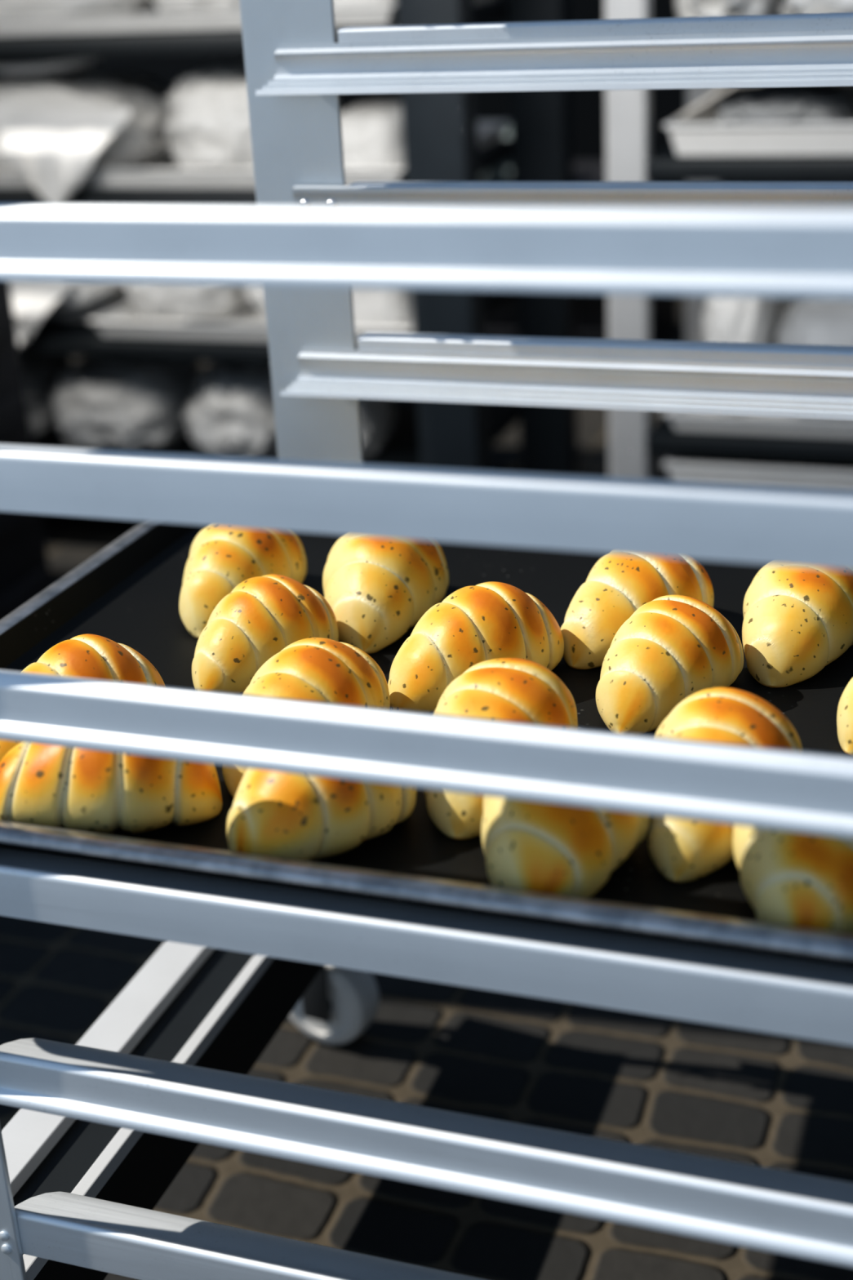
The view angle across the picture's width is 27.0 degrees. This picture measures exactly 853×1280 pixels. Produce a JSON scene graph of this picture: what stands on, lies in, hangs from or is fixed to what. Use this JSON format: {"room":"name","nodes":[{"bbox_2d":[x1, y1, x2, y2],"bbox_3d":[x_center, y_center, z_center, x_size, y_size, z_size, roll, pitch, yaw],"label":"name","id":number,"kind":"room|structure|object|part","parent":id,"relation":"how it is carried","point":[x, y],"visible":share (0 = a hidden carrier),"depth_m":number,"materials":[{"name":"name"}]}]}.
{"room":"commercial kitchen","nodes":[
{"label":"commercial kitchen","id":0,"kind":"room"},
{"bbox_2d":[0,0,783,161],"bbox_3d":[1.214,-2.014,3.063,16.000,2.850,0.150,5,24,19],"label":"wall","id":1,"kind":"structure","parent":0,"point":[588,107],"depth_m":3.73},
{"bbox_2d":[0,295,852,1279],"bbox_3d":[0.614,0.053,1.827,16.000,0.050,3.950,5,24,19],"label":"floor","id":2,"kind":"structure","parent":0,"point":[781,1102],"depth_m":1.22,"materials":[{"name":"tile"}]},
{"bbox_2d":[0,280,51,619],"bbox_3d":[-0.705,-0.032,1.536,0.242,0.460,1.050,5,24,19],"label":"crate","id":3,"kind":"object","parent":2,"relation":"on","point":[24,572],"visible":0.67,"depth_m":1.92,"materials":[{"name":"plastic"}]},
{"bbox_2d":[0,0,577,475],"bbox_3d":[-0.366,-0.891,2.199,0.997,1.500,0.460,5,24,19],"label":"storage rack","id":4,"kind":"object","parent":2,"relation":"on","point":[440,130],"visible":0.32,"depth_m":2.12,"materials":[{"name":"black metal"}]},
{"bbox_2d":[19,355,74,439],"bbox_3d":[-0.587,-0.343,2.435,0.199,0.121,0.239,5,24,19],"label":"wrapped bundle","id":5,"kind":"object","parent":4,"relation":"on","point":[41,375],"visible":0.38,"depth_m":2.38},
{"bbox_2d":[52,357,202,451],"bbox_3d":[-0.393,-0.327,2.369,0.176,0.125,0.238,5,24,19],"label":"wrapped bundle","id":6,"kind":"object","parent":4,"relation":"on","point":[126,404],"visible":0.77,"depth_m":2.29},
{"bbox_2d":[182,361,277,457],"bbox_3d":[-0.223,-0.313,2.313,0.154,0.125,0.235,5,24,19],"label":"wrapped bundle","id":7,"kind":"object","parent":4,"relation":"on","point":[229,411],"visible":0.56,"depth_m":2.22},
{"bbox_2d":[0,0,491,35],"bbox_3d":[-0.361,-0.789,2.233,0.840,0.020,0.434,5,24,19],"label":"shelf","id":8,"kind":"object","parent":4,"relation":"on","point":[153,20],"visible":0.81,"depth_m":2.01,"materials":[{"name":"metal"}]},
{"bbox_2d":[0,0,155,17],"bbox_3d":[-0.500,-0.812,2.196,0.377,0.098,0.248,5,24,19],"label":"wrapped bundle","id":9,"kind":"object","parent":8,"relation":"on","point":[8,8],"visible":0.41,"depth_m":2.09,"materials":[{"name":"white fabric"}]},
{"bbox_2d":[152,0,239,13],"bbox_3d":[-0.220,-0.792,2.100,0.193,0.107,0.238,5,24,19],"label":"wrapped bundle","id":10,"kind":"object","parent":8,"relation":"on","point":[163,6],"visible":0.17,"depth_m":2.02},
{"bbox_2d":[333,0,396,7],"bbox_3d":[-0.064,-0.787,2.032,0.112,0.135,0.181,5,24,19],"label":"wrapped bundle","id":11,"kind":"object","parent":8,"relation":"on","point":[336,2],"visible":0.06,"depth_m":1.97,"materials":[{"name":"white fabric"}]},
{"bbox_2d":[87,301,413,343],"bbox_3d":[-0.146,-0.446,2.302,0.420,0.022,0.434,5,24,19],"label":"tray","id":12,"kind":"object","parent":4,"relation":"on","point":[123,320],"visible":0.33,"depth_m":2.16,"materials":[{"name":"metal"}]},
{"bbox_2d":[8,280,130,350],"bbox_3d":[-0.468,-0.486,2.296,0.188,0.161,0.312,5,24,19],"label":"wrapped bundle","id":13,"kind":"object","parent":12,"relation":"on","point":[33,303],"visible":0.28,"depth_m":2.22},
{"bbox_2d":[124,283,252,321],"bbox_3d":[-0.288,-0.481,2.261,0.158,0.126,0.238,5,24,19],"label":"wrapped bundle","id":14,"kind":"object","parent":12,"relation":"on","point":[153,302],"visible":0.38,"depth_m":2.18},
{"bbox_2d":[243,285,266,324],"bbox_3d":[-0.164,-0.461,2.212,0.095,0.114,0.198,5,24,19],"label":"wrapped bundle","id":15,"kind":"object","parent":12,"relation":"on","point":[255,295],"visible":0.09,"depth_m":2.14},
{"bbox_2d":[351,288,413,328],"bbox_3d":[-0.047,-0.459,2.158,0.104,0.141,0.181,5,24,19],"label":"wrapped bundle","id":16,"kind":"object","parent":12,"relation":"on","point":[372,308],"visible":0.15,"depth_m":2.10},
{"bbox_2d":[0,0,507,57],"bbox_3d":[-0.360,-0.769,2.246,0.853,0.022,0.446,5,24,19],"label":"shelf","id":17,"kind":"object","parent":4,"relation":"attached to","point":[224,40],"depth_m":2.03,"materials":[{"name":"metal"}]},
{"bbox_2d":[0,120,511,186],"bbox_3d":[-0.353,-0.629,2.300,0.840,0.022,0.434,5,24,19],"label":"shelf","id":18,"kind":"object","parent":4,"relation":"on","point":[164,171],"visible":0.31,"depth_m":2.09,"materials":[{"name":"metal"}]},
{"bbox_2d":[0,68,173,204],"bbox_3d":[-0.463,-0.637,2.227,0.304,0.139,0.307,5,24,19],"label":"wrapped bundle","id":19,"kind":"object","parent":18,"relation":"on","point":[55,127],"visible":0.87,"depth_m":2.14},
{"bbox_2d":[0,55,101,74],"bbox_3d":[-0.471,-0.708,2.179,0.150,0.015,0.150,5,26,19],"label":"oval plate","id":20,"kind":"object","parent":19,"relation":"on","point":[32,64],"visible":0.7,"depth_m":2.13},
{"bbox_2d":[164,57,253,168],"bbox_3d":[-0.213,-0.641,2.163,0.190,0.129,0.238,5,24,19],"label":"wrapped bundle","id":21,"kind":"object","parent":18,"relation":"on","point":[207,126],"visible":0.51,"depth_m":2.08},
{"bbox_2d":[340,100,404,168],"bbox_3d":[-0.054,-0.595,2.101,0.100,0.076,0.160,5,24,19],"label":"wrapped bundle","id":22,"kind":"object","parent":18,"relation":"on","point":[372,132],"visible":0.47,"depth_m":2.03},
{"bbox_2d":[0,137,511,205],"bbox_3d":[-0.352,-0.609,2.313,0.853,0.022,0.446,5,24,19],"label":"shelf","id":23,"kind":"object","parent":4,"relation":"attached to","point":[499,152],"depth_m":2.10,"materials":[{"name":"metal"}]},
{"bbox_2d":[18,291,515,364],"bbox_3d":[-0.343,-0.443,2.382,0.853,0.022,0.446,5,24,19],"label":"shelf","id":24,"kind":"object","parent":4,"relation":"attached to","point":[82,338],"depth_m":2.18,"materials":[{"name":"metal"}]},
{"bbox_2d":[31,400,519,466],"bbox_3d":[-0.334,-0.281,2.450,0.853,0.022,0.446,5,24,19],"label":"shelf","id":25,"kind":"object","parent":4,"relation":"attached to","point":[402,446],"depth_m":2.38,"materials":[{"name":"metal"}]},
{"bbox_2d":[359,399,395,458],"bbox_3d":[-0.095,-0.297,2.269,0.088,0.118,0.178,5,24,19],"label":"wrapped bundle","id":26,"kind":"object","parent":4,"relation":"on","point":[377,416],"visible":0.19,"depth_m":2.25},
{"bbox_3d":[0.004,-0.775,1.873,0.072,1.500,0.050,5,24,19],"label":"post","id":27,"kind":"part","parent":4,"relation":"part of","materials":[{"name":"metal"}]},
{"bbox_3d":[0.138,-0.930,2.228,0.072,1.500,0.050,5,24,19],"label":"post","id":28,"kind":"part","parent":4,"relation":"part of","materials":[{"name":"metal"}]},
{"bbox_2d":[0,0,852,1279],"bbox_3d":[0.061,-0.356,0.707,0.588,1.620,0.509,5,24,19],"label":"rack","id":29,"kind":"object","parent":2,"relation":"on","point":[105,1122],"visible":0.88,"depth_m":0.69,"materials":[{"name":"metal"}]},
{"bbox_3d":[-0.244,-0.334,0.563,0.058,1.520,0.003,5,24,19],"label":"post","id":30,"kind":"part","parent":29,"relation":"part of","materials":[{"name":"metal"}]},
{"bbox_3d":[0.018,0.282,0.751,0.460,0.023,0.026,5,24,19],"label":"rail","id":31,"kind":"part","parent":29,"relation":"part of","materials":[{"name":"metal"}]},
{"bbox_3d":[-0.088,-0.507,0.957,0.058,1.520,0.003,5,24,19],"label":"post","id":32,"kind":"part","parent":29,"relation":"part of","materials":[{"name":"metal"}]},
{"bbox_2d":[0,521,852,965],"bbox_3d":[0.062,0.018,0.861,0.604,0.018,0.441,5,24,19],"label":"baking tray","id":33,"kind":"object","parent":29,"relation":"on","point":[127,593],"visible":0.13,"depth_m":0.75,"materials":[{"name":"black metal"}]},
{"bbox_2d":[0,633,165,761],"bbox_3d":[-0.166,0.026,0.824,0.063,0.049,0.102,16,30,39],"label":"roll","id":34,"kind":"object","parent":33,"relation":"on","point":[87,655],"visible":0.34,"depth_m":0.81,"materials":[{"name":"orange food"}]},
{"bbox_2d":[0,742,222,833],"bbox_3d":[-0.140,0.052,0.756,0.102,0.051,0.067,-4,23,-3],"label":"roll","id":35,"kind":"object","parent":33,"relation":"on","point":[87,790],"visible":0.65,"depth_m":0.73,"materials":[{"name":"food"}]},
{"bbox_2d":[178,525,306,638],"bbox_3d":[-0.104,-0.043,0.980,0.066,0.049,0.105,5,24,19],"label":"roll","id":36,"kind":"object","parent":33,"relation":"on","point":[220,558],"visible":0.61,"depth_m":0.96,"materials":[{"name":"yellow food"}]},
{"bbox_2d":[191,573,338,693],"bbox_3d":[-0.085,-0.006,0.893,0.062,0.047,0.088,15,28,36],"label":"roll","id":37,"kind":"object","parent":33,"relation":"on","point":[263,615],"visible":0.72,"depth_m":0.87,"materials":[{"name":"yellow food"}]},
{"bbox_2d":[222,637,390,798],"bbox_3d":[-0.057,0.029,0.804,0.064,0.048,0.107,8,25,26],"label":"roll","id":38,"kind":"object","parent":33,"relation":"on","point":[317,669],"visible":0.41,"depth_m":0.79,"materials":[{"name":"orange food"}]},
{"bbox_2d":[226,768,417,861],"bbox_3d":[-0.045,0.056,0.733,0.067,0.052,0.088,18,30,40],"label":"roll","id":39,"kind":"object","parent":33,"relation":"on","point":[290,815],"visible":0.58,"depth_m":0.71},
{"bbox_2d":[322,535,448,653],"bbox_3d":[-0.025,-0.036,0.953,0.067,0.051,0.104,2,23,13],"label":"roll","id":40,"kind":"object","parent":33,"relation":"on","point":[376,589],"visible":0.77,"depth_m":0.93,"materials":[{"name":"yellow food"}]},
{"bbox_2d":[387,582,564,713],"bbox_3d":[0.023,-0.001,0.865,0.102,0.048,0.065,-20,28,-36],"label":"roll","id":41,"kind":"object","parent":33,"relation":"on","point":[473,625],"visible":0.69,"depth_m":0.84,"materials":[{"name":"food"}]},
{"bbox_2d":[422,657,577,839],"bbox_3d":[0.030,0.038,0.771,0.064,0.049,0.116,5,24,19],"label":"roll","id":42,"kind":"object","parent":33,"relation":"on","point":[517,690],"visible":0.35,"depth_m":0.76,"materials":[{"name":"orange food"}]},
{"bbox_2d":[481,795,649,897],"bbox_3d":[0.053,0.065,0.700,0.067,0.051,0.085,6,24,21],"label":"roll","id":43,"kind":"object","parent":33,"relation":"on","point":[571,851],"visible":0.65,"depth_m":0.67,"materials":[{"name":"yellow food"}]},
{"bbox_2d":[560,553,714,669],"bbox_3d":[0.108,-0.024,0.908,0.065,0.048,0.103,17,30,39],"label":"roll","id":44,"kind":"object","parent":33,"relation":"on","point":[616,586],"visible":0.52,"depth_m":0.89,"materials":[{"name":"food"}]},
{"bbox_2d":[595,595,743,734],"bbox_3d":[0.112,0.006,0.839,0.062,0.047,0.094,13,27,33],"label":"roll","id":45,"kind":"object","parent":33,"relation":"on","point":[673,648],"visible":0.95,"depth_m":0.82,"materials":[{"name":"food"}]},
{"bbox_2d":[646,687,802,882],"bbox_3d":[0.119,0.051,0.728,0.064,0.049,0.113,6,24,21],"label":"roll","id":46,"kind":"object","parent":33,"relation":"on","point":[682,850],"visible":0.45,"depth_m":0.71,"materials":[{"name":"orange food"}]},
{"bbox_2d":[733,824,852,933],"bbox_3d":[0.147,0.073,0.667,0.068,0.052,0.085,5,24,18],"label":"roll","id":47,"kind":"object","parent":33,"relation":"on","point":[793,878],"visible":0.57,"depth_m":0.64,"materials":[{"name":"food"}]},
{"bbox_2d":[742,564,852,688],"bbox_3d":[0.189,-0.018,0.886,0.062,0.047,0.105,7,25,24],"label":"roll","id":48,"kind":"object","parent":33,"relation":"on","point":[798,620],"visible":0.9,"depth_m":0.86,"materials":[{"name":"food"}]},
{"bbox_2d":[836,677,852,755],"bbox_3d":[0.222,0.018,0.795,0.088,0.047,0.062,-15,25,-26],"label":"roll","id":49,"kind":"object","parent":33,"relation":"on","point":[845,709],"visible":1,"depth_m":0.79,"materials":[{"name":"yellow food"}]},
{"bbox_3d":[0.013,0.203,0.716,0.460,0.023,0.030,5,24,19],"label":"rail","id":50,"kind":"part","parent":29,"relation":"part of","materials":[{"name":"metal"}]},
{"bbox_3d":[0.004,0.036,0.647,0.460,0.025,0.030,5,24,19],"label":"rail","id":51,"kind":"part","parent":29,"relation":"part of","materials":[{"name":"metal"}]},
{"bbox_3d":[-0.005,-0.129,0.577,0.460,0.025,0.030,5,24,19],"label":"rail","id":52,"kind":"part","parent":29,"relation":"part of","materials":[{"name":"metal"}]},
{"bbox_3d":[0.009,0.115,0.681,0.460,0.023,0.026,5,24,19],"label":"rail","id":53,"kind":"part","parent":29,"relation":"part of","materials":[{"name":"metal"}]},
{"bbox_3d":[0.000,-0.050,0.613,0.460,0.023,0.026,5,24,19],"label":"rail","id":54,"kind":"part","parent":29,"relation":"part of","materials":[{"name":"metal"}]},
{"bbox_3d":[0.139,-0.315,0.954,0.494,0.034,0.034,5,24,19],"label":"rail","id":55,"kind":"part","parent":29,"relation":"part of","materials":[{"name":"metal"}]},
{"bbox_3d":[0.148,-0.152,1.023,0.494,0.034,0.034,5,24,19],"label":"rail","id":56,"kind":"part","parent":29,"relation":"part of","materials":[{"name":"metal"}]},
{"bbox_3d":[0.144,-0.242,0.990,0.464,0.023,0.025,5,24,19],"label":"rail","id":57,"kind":"part","parent":29,"relation":"part of","materials":[{"name":"metal"}]},
{"bbox_2d":[479,161,679,340],"bbox_3d":[0.180,-0.664,3.144,0.460,0.300,0.408,5,24,19],"label":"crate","id":58,"kind":"object","parent":2,"relation":"on","point":[591,309],"visible":0.04,"depth_m":3.00,"materials":[{"name":"plastic"}]},
{"bbox_2d":[479,123,512,181],"bbox_3d":[0.149,-0.834,3.041,0.159,0.092,0.198,5,24,19],"label":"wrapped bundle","id":59,"kind":"object","parent":58,"relation":"on","point":[503,171],"visible":0.09,"depth_m":2.97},
{"bbox_2d":[604,0,852,479],"bbox_3d":[0.732,-0.794,1.827,1.017,1.500,0.460,5,24,19],"label":"storage rack","id":60,"kind":"object","parent":2,"relation":"on","point":[633,440],"visible":0.17,"depth_m":1.94,"materials":[{"name":"metal"}]},
{"bbox_3d":[0.203,-0.753,1.796,0.044,1.500,0.031,5,24,19],"label":"post","id":61,"kind":"part","parent":60,"relation":"part of","materials":[{"name":"metal"}]},
{"bbox_2d":[663,473,670,479],"bbox_3d":[0.763,-0.193,2.075,0.929,0.022,0.446,5,24,19],"label":"shelf","id":62,"kind":"object","parent":60,"relation":"attached to","point":[667,477],"depth_m":2.10,"materials":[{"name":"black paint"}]},
{"bbox_3d":[0.343,-0.916,2.168,0.044,1.500,0.031,5,24,19],"label":"post","id":63,"kind":"part","parent":60,"relation":"part of","materials":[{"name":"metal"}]},
{"bbox_2d":[675,0,778,17],"bbox_3d":[0.330,-0.704,1.931,0.099,0.098,0.236,5,24,19],"label":"wrapped bundle","id":64,"kind":"object","parent":60,"relation":"on","point":[685,8],"visible":0.29,"depth_m":1.86,"materials":[{"name":"white fabric"}]},
{"bbox_2d":[647,143,852,181],"bbox_3d":[0.745,-0.543,1.929,0.929,0.022,0.446,5,24,19],"label":"shelf","id":65,"kind":"object","parent":60,"relation":"attached to","point":[665,166],"depth_m":1.85,"materials":[{"name":"metal"}]},
{"bbox_2d":[647,415,852,462],"bbox_3d":[0.759,-0.267,2.044,0.929,0.022,0.446,5,24,19],"label":"shelf","id":66,"kind":"object","parent":60,"relation":"attached to","point":[663,437],"depth_m":1.97,"materials":[{"name":"metal"}]},
{"bbox_2d":[662,453,852,490],"bbox_3d":[0.765,-0.224,2.055,0.905,0.044,0.436,5,24,19],"label":"tray","id":67,"kind":"object","parent":60,"relation":"on","point":[681,467],"visible":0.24,"depth_m":1.99,"materials":[{"name":"metal"}]},
{"bbox_2d":[662,412,852,438],"bbox_3d":[0.762,-0.287,2.029,0.905,0.022,0.436,5,24,19],"label":"tray","id":68,"kind":"object","parent":60,"relation":"on","point":[828,428],"visible":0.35,"depth_m":1.96,"materials":[{"name":"metal"}]},
{"bbox_2d":[701,296,782,343],"bbox_3d":[0.368,-0.359,2.068,0.080,0.152,0.199,5,24,19],"label":"wrapped bundle","id":69,"kind":"object","parent":68,"relation":"on","point":[735,319],"visible":0.29,"depth_m":1.98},
{"bbox_2d":[776,297,852,418],"bbox_3d":[0.480,-0.339,2.035,0.155,0.135,0.238,5,24,19],"label":"wrapped bundle","id":70,"kind":"object","parent":68,"relation":"on","point":[806,321],"visible":0.27,"depth_m":1.95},
{"bbox_2d":[663,86,852,155],"bbox_3d":[0.747,-0.569,1.911,0.905,0.034,0.436,5,24,19],"label":"tray","id":71,"kind":"object","parent":60,"relation":"on","point":[693,132],"visible":0.65,"depth_m":1.84,"materials":[{"name":"metal"}]},
{"bbox_2d":[712,86,852,123],"bbox_3d":[0.397,-0.586,1.958,0.151,0.053,0.235,5,24,19],"label":"wrapped bundle","id":72,"kind":"object","parent":71,"relation":"on","point":[815,104],"visible":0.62,"depth_m":1.88,"materials":[{"name":"white fabric"}]},
{"bbox_2d":[780,0,852,14],"bbox_3d":[0.461,-0.692,1.887,0.160,0.097,0.237,5,24,19],"label":"wrapped bundle","id":73,"kind":"object","parent":60,"relation":"on","point":[789,6],"visible":0.32,"depth_m":1.81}
]}

